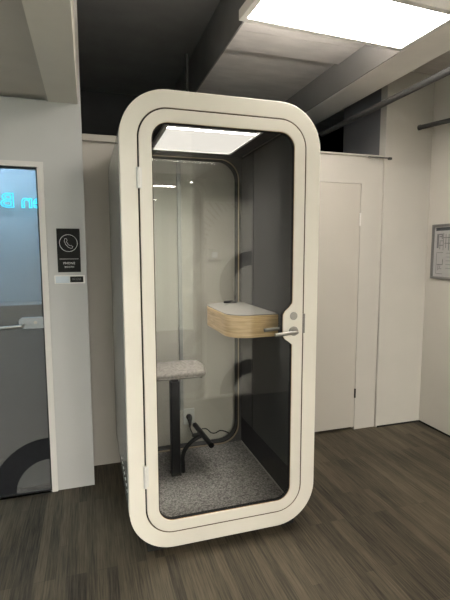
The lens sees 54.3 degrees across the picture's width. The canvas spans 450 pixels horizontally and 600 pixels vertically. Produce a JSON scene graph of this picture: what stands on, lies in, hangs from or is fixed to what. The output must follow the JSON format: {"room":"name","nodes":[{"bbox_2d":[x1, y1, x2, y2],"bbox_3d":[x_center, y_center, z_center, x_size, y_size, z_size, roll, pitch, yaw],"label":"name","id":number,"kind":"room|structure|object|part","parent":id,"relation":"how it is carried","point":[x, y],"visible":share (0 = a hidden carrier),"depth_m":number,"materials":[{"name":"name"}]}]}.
{"room":"office","nodes":[
{"label":"office","id":0,"kind":"room"},
{"bbox_2d":[0,169,41,301],"bbox_3d":[-2.696,-0.031,2.973,3.140,2.400,0.080,-2,7,-17],"label":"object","id":1,"kind":"structure","parent":0,"point":[20,273],"depth_m":3.25,"materials":[{"name":"glass"}]},
{"bbox_2d":[1,193,36,207],"bbox_3d":[-1.532,-0.724,3.200,0.407,0.107,0.040,-2,7,-17],"label":"sign","id":2,"kind":"object","parent":1,"relation":"attached to","point":[4,193],"visible":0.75,"depth_m":3.18,"materials":[{"name":"blue plastic"}]},
{"bbox_2d":[0,0,94,489],"bbox_3d":[-2.499,-0.392,2.320,3.357,3.260,0.361,-2,7,-17],"label":"wall","id":3,"kind":"structure","parent":0,"point":[49,133],"depth_m":2.62,"materials":[{"name":"paint"}]},
{"bbox_2d":[0,0,46,99],"bbox_3d":[-1.515,-1.189,-1.253,3.180,0.890,6.960,-2,7,-17],"label":"ceiling","id":4,"kind":"structure","parent":3,"relation":"attached to","point":[20,75],"depth_m":2.00,"materials":[{"name":"white paint"}]},
{"bbox_2d":[0,160,57,499],"bbox_3d":[-1.503,0.215,2.527,0.938,2.004,0.167,-2,7,-17],"label":"door","id":5,"kind":"structure","parent":3,"relation":"in","point":[18,462],"depth_m":2.66,"materials":[{"name":"white paint"}]},
{"bbox_3d":[-1.247,0.156,2.546,0.153,0.021,0.063,-2,7,-17],"label":"lever handle","id":6,"kind":"part","parent":5,"relation":"part of","materials":[{"name":"metal"}]},
{"bbox_3d":[-1.156,0.136,2.625,0.136,0.066,0.042,-2,7,-17],"label":"lock plate","id":7,"kind":"part","parent":5,"relation":"part of","materials":[{"name":"silver metal"}]},
{"bbox_2d":[21,0,77,103],"bbox_3d":[0.079,-1.235,-0.758,0.160,0.915,6.960,-2,7,-17],"label":"beam","id":8,"kind":"structure","parent":3,"relation":"attached to","point":[51,25],"depth_m":1.84,"materials":[{"name":"white paint"}]},
{"bbox_2d":[56,228,80,271],"bbox_3d":[-0.934,-0.296,2.625,0.130,0.259,0.012,-2,7,-17],"label":"room sign","id":9,"kind":"object","parent":3,"relation":"attached to","point":[68,240],"visible":1,"depth_m":2.62,"materials":[{"name":"black plastic"}]},
{"bbox_3d":[-0.933,-0.339,2.617,0.130,0.172,0.002,-2,7,-17],"label":"raised panel","id":10,"kind":"part","parent":9,"relation":"part of","materials":[{"name":"black plastic"}]},
{"bbox_2d":[54,275,84,283],"bbox_3d":[-0.934,-0.124,2.645,0.173,0.050,0.010,-2,7,-17],"label":"slider","id":11,"kind":"object","parent":3,"relation":"attached to","point":[59,279],"visible":1,"depth_m":2.64,"materials":[{"name":"white plastic"}]},
{"bbox_2d":[80,90,137,135],"bbox_3d":[-1.799,-0.712,5.002,6.300,3.300,0.100,-2,7,-17],"label":"wall","id":12,"kind":"structure","parent":0,"point":[102,113],"depth_m":4.93,"materials":[{"name":"black paint"}]},
{"bbox_2d":[77,0,219,95],"bbox_3d":[-0.405,-1.869,0.358,6.300,0.100,9.500,-2,7,-17],"label":"ceiling","id":13,"kind":"structure","parent":0,"point":[128,47],"depth_m":3.71,"materials":[{"name":"black paint"}]},
{"bbox_2d":[0,422,449,599],"bbox_3d":[-0.397,1.480,0.731,6.300,0.120,9.500,-2,7,-17],"label":"floor","id":14,"kind":"structure","parent":0,"point":[374,523],"depth_m":2.26,"materials":[{"name":"brown wood"}]},
{"bbox_2d":[0,301,48,459],"bbox_3d":[-2.227,0.607,3.022,2.220,1.118,0.230,-2,7,-17],"label":"panel","id":15,"kind":"object","parent":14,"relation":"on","point":[23,396],"visible":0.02,"depth_m":3.16,"materials":[{"name":"grey glass"}]},
{"bbox_2d":[108,89,319,551],"bbox_3d":[-0.130,0.107,2.581,0.982,2.200,1.060,-2,7,-17],"label":"booth","id":16,"kind":"object","parent":14,"relation":"on","point":[258,475],"visible":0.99,"depth_m":2.30,"materials":[{"name":"beige paint"}]},
{"bbox_2d":[157,360,205,476],"bbox_3d":[-0.327,0.753,2.796,0.422,0.668,0.335,-2,7,-17],"label":"stool","id":17,"kind":"object","parent":16,"relation":"on","point":[172,371],"visible":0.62,"depth_m":2.70,"materials":[{"name":"beige fabric"}]},
{"bbox_3d":[-0.310,0.795,2.730,0.056,0.600,0.056,-2,7,-17],"label":"post","id":18,"kind":"part","parent":17,"relation":"part of","materials":[{"name":"black metal"}]},
{"bbox_3d":[-0.328,0.440,2.761,0.417,0.037,0.330,-2,7,-17],"label":"seat","id":19,"kind":"part","parent":17,"relation":"part of","materials":[{"name":"beige fabric"}]},
{"bbox_2d":[181,422,213,472],"bbox_3d":[-0.197,0.965,2.789,0.173,0.248,0.351,-2,7,-17],"label":"footrest","id":20,"kind":"object","parent":16,"relation":"on","point":[196,426],"visible":0.94,"depth_m":2.77,"materials":[{"name":"black metal"}]},
{"bbox_3d":[-0.207,0.968,2.789,0.153,0.242,0.026,-2,7,-17],"label":"stem","id":21,"kind":"part","parent":20,"relation":"part of","materials":[{"name":"black metal"}]},
{"bbox_3d":[-0.276,0.035,3.047,0.956,2.132,0.063,-2,7,-17],"label":"frame","id":22,"kind":"part","parent":16,"relation":"part of","materials":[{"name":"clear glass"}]},
{"bbox_2d":[152,125,261,154],"bbox_3d":[-0.124,-0.911,2.492,0.520,0.019,0.600,-2,7,-17],"label":"light","id":23,"kind":"object","parent":16,"relation":"on","point":[177,138],"depth_m":2.47,"materials":[{"name":"white plastic"}]},
{"bbox_2d":[207,300,277,337],"bbox_3d":[0.073,0.107,2.771,0.288,0.146,0.636,-2,7,-17],"label":"desk","id":24,"kind":"object","parent":16,"relation":"attached to","point":[231,318],"visible":0.96,"depth_m":2.50,"materials":[{"name":"brown wood"}]},
{"bbox_2d":[207,302,277,315],"bbox_3d":[0.073,0.052,2.765,0.286,0.005,0.632,-2,7,-17],"label":"countertop","id":25,"kind":"structure","parent":24,"relation":"on","point":[239,308],"depth_m":2.69,"materials":[{"name":"grey laminate"}]},
{"bbox_3d":[0.152,-0.043,3.004,0.006,1.822,0.218,-2,7,-17],"label":"acoustic panel","id":26,"kind":"part","parent":16,"relation":"part of","materials":[{"name":"grey fabric"}]},
{"bbox_3d":[0.274,0.156,2.286,0.130,0.024,0.071,-2,7,-17],"label":"lever handle","id":27,"kind":"part","parent":16,"relation":"part of","materials":[{"name":"metal"}]},
{"bbox_3d":[0.281,0.003,2.591,0.008,1.822,0.616,-2,7,-17],"label":"acoustic panel","id":28,"kind":"part","parent":16,"relation":"part of","materials":[{"name":"grey fabric"}]},
{"bbox_3d":[0.304,0.166,2.191,0.130,0.024,0.050,-2,7,-17],"label":"lever handle","id":29,"kind":"part","parent":16,"relation":"part of","materials":[{"name":"metal"}]},
{"bbox_3d":[0.400,0.118,2.268,0.010,0.100,0.032,-2,7,-17],"label":"strike plate","id":30,"kind":"part","parent":16,"relation":"part of","materials":[{"name":"metal"}]},
{"bbox_2d":[82,72,434,465],"bbox_3d":[0.449,-0.336,3.378,2.993,2.900,0.120,-2,7,-17],"label":"wall","id":31,"kind":"structure","parent":0,"point":[207,188],"depth_m":3.29,"materials":[{"name":"white paint"}]},
{"bbox_2d":[82,133,115,142],"bbox_3d":[-0.659,-1.055,2.898,0.543,0.042,0.020,-2,7,-17],"label":"trim","id":32,"kind":"structure","parent":31,"relation":"attached to","point":[85,137],"depth_m":2.84,"materials":[{"name":"white paint"}]},
{"bbox_2d":[176,160,183,409],"bbox_3d":[-0.318,-0.122,3.104,0.032,1.856,0.028,-2,7,-17],"label":"cable trunking","id":33,"kind":"object","parent":31,"relation":"attached to","point":[178,162],"visible":0.74,"depth_m":3.08,"materials":[{"name":"grey metal"}]},
{"bbox_2d":[185,54,187,91],"bbox_3d":[-0.263,-1.391,3.048,0.020,0.595,0.020,-2,7,-17],"label":"rod","id":34,"kind":"object","parent":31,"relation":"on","point":[186,55],"visible":0.34,"depth_m":3.02,"materials":[{"name":"black metal"}]},
{"bbox_2d":[183,408,193,424],"bbox_3d":[-0.268,0.857,3.236,0.086,0.120,0.012,-2,7,-17],"label":"wall socket","id":35,"kind":"object","parent":31,"relation":"attached to","point":[188,410],"visible":0.76,"depth_m":3.23,"materials":[{"name":"plastic"}]},
{"bbox_2d":[186,414,228,436],"bbox_3d":[-0.126,0.920,3.253,0.318,0.174,0.051,-2,7,-17],"label":"power cable","id":36,"kind":"object","parent":31,"relation":"hanging from","point":[188,416],"visible":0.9,"depth_m":3.22,"materials":[{"name":"black rubber"}]},
{"bbox_3d":[-0.117,0.959,3.258,0.301,0.090,0.031,-2,7,-15],"label":"cord","id":37,"kind":"part","parent":36,"relation":"part of","materials":[{"name":"black rubber"}]},
{"bbox_2d":[173,0,245,91],"bbox_3d":[0.742,-1.675,0.687,0.010,0.363,9.400,-2,7,-17],"label":"beam","id":38,"kind":"structure","parent":31,"relation":"attached to","point":[224,24],"depth_m":3.33,"materials":[{"name":"black paint"}]},
{"bbox_2d":[208,249,220,259],"bbox_3d":[-0.076,-0.326,3.165,0.098,0.080,0.014,-2,7,-17],"label":"wall switch","id":39,"kind":"object","parent":31,"relation":"attached to","point":[213,254],"visible":1,"depth_m":3.16,"materials":[{"name":"paint"}]},
{"bbox_2d":[314,182,360,431],"bbox_3d":[0.654,0.088,3.464,0.894,1.994,0.054,-2,7,-17],"label":"door","id":40,"kind":"structure","parent":31,"relation":"in","point":[339,203],"depth_m":3.52,"materials":[{"name":"white paint"}]},
{"bbox_2d":[285,45,399,112],"bbox_3d":[1.608,-1.445,0.984,0.008,0.221,9.400,-2,7,-17],"label":"beam","id":41,"kind":"structure","parent":31,"relation":"attached to","point":[365,59],"depth_m":3.32,"materials":[{"name":"grey paint"}]},
{"bbox_2d":[320,151,383,156],"bbox_3d":[0.668,-1.118,3.310,1.240,0.014,0.014,-2,7,-17],"label":"trim","id":42,"kind":"structure","parent":31,"relation":"attached to","point":[324,152],"depth_m":3.39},
{"bbox_2d":[305,23,449,124],"bbox_3d":[1.737,-1.614,1.006,0.265,0.560,9.400,-2,7,-17],"label":"beam","id":43,"kind":"structure","parent":31,"relation":"attached to","point":[436,44],"depth_m":3.01,"materials":[{"name":"white paint"}]},
{"bbox_2d":[368,156,391,159],"bbox_3d":[1.224,-1.120,3.461,0.210,0.017,0.018,-2,7,-17],"label":"trim","id":44,"kind":"structure","parent":31,"relation":"attached to","point":[388,158],"depth_m":3.47,"materials":[{"name":"grey metal"}]},
{"bbox_2d":[320,66,449,136],"bbox_3d":[1.440,-1.371,2.172,0.044,0.184,3.780,-2,7,-17],"label":"conduit pipe","id":45,"kind":"object","parent":31,"relation":"attached to","point":[445,72],"visible":1,"depth_m":3.03,"materials":[{"name":"grey metal"}]},
{"bbox_2d":[377,420,418,426],"bbox_3d":[1.494,1.069,3.794,0.429,0.012,0.006,-2,7,-17],"label":"baseboard","id":46,"kind":"structure","parent":31,"relation":"attached to","point":[415,420],"depth_m":3.79,"materials":[{"name":"black rubber"}]},
{"bbox_2d":[196,22,449,133],"bbox_3d":[1.584,-1.708,0.947,1.755,0.360,9.400,-2,7,-17],"label":"ceiling","id":47,"kind":"structure","parent":0,"point":[263,62],"depth_m":3.36,"materials":[{"name":"concrete"}]},
{"bbox_2d":[239,0,449,51],"bbox_3d":[0.632,-1.543,2.200,1.035,0.240,0.440,-2,7,-20],"label":"ceiling light","id":48,"kind":"object","parent":47,"relation":"hanging from","point":[396,25],"visible":1,"depth_m":2.23,"materials":[{"name":"white plastic"}]},
{"bbox_2d":[343,88,381,154],"bbox_3d":[1.482,-0.407,3.999,0.648,2.900,0.540,-2,7,-17],"label":"wall","id":49,"kind":"structure","parent":0,"point":[361,136],"depth_m":3.74,"materials":[{"name":"grey paint"}]},
{"bbox_2d":[419,75,449,434],"bbox_3d":[2.860,-0.203,0.323,0.205,3.300,7.140,-2,7,-17],"label":"wall","id":50,"kind":"structure","parent":0,"point":[434,406],"depth_m":3.58,"materials":[{"name":"white paint"}]},
{"bbox_2d":[417,118,449,129],"bbox_3d":[1.725,-1.363,3.311,0.042,0.047,0.576,-4,8,-33],"label":"conduit pipe","id":51,"kind":"object","parent":50,"relation":"attached to","point":[444,121],"visible":1,"depth_m":3.43,"materials":[{"name":"grey metal"}]},
{"bbox_2d":[419,420,449,436],"bbox_3d":[2.169,1.224,2.368,0.006,0.014,3.134,-2,7,-17],"label":"baseboard","id":52,"kind":"structure","parent":50,"relation":"attached to","point":[419,420],"depth_m":3.68,"materials":[{"name":"black rubber"}]},
{"bbox_2d":[430,223,449,279],"bbox_3d":[1.758,-0.383,3.488,0.016,0.440,0.310,-2,7,-17],"label":"framed piece","id":53,"kind":"object","parent":50,"relation":"attached to","point":[440,244],"visible":1,"depth_m":3.54,"materials":[{"name":"paper"}]}
]}

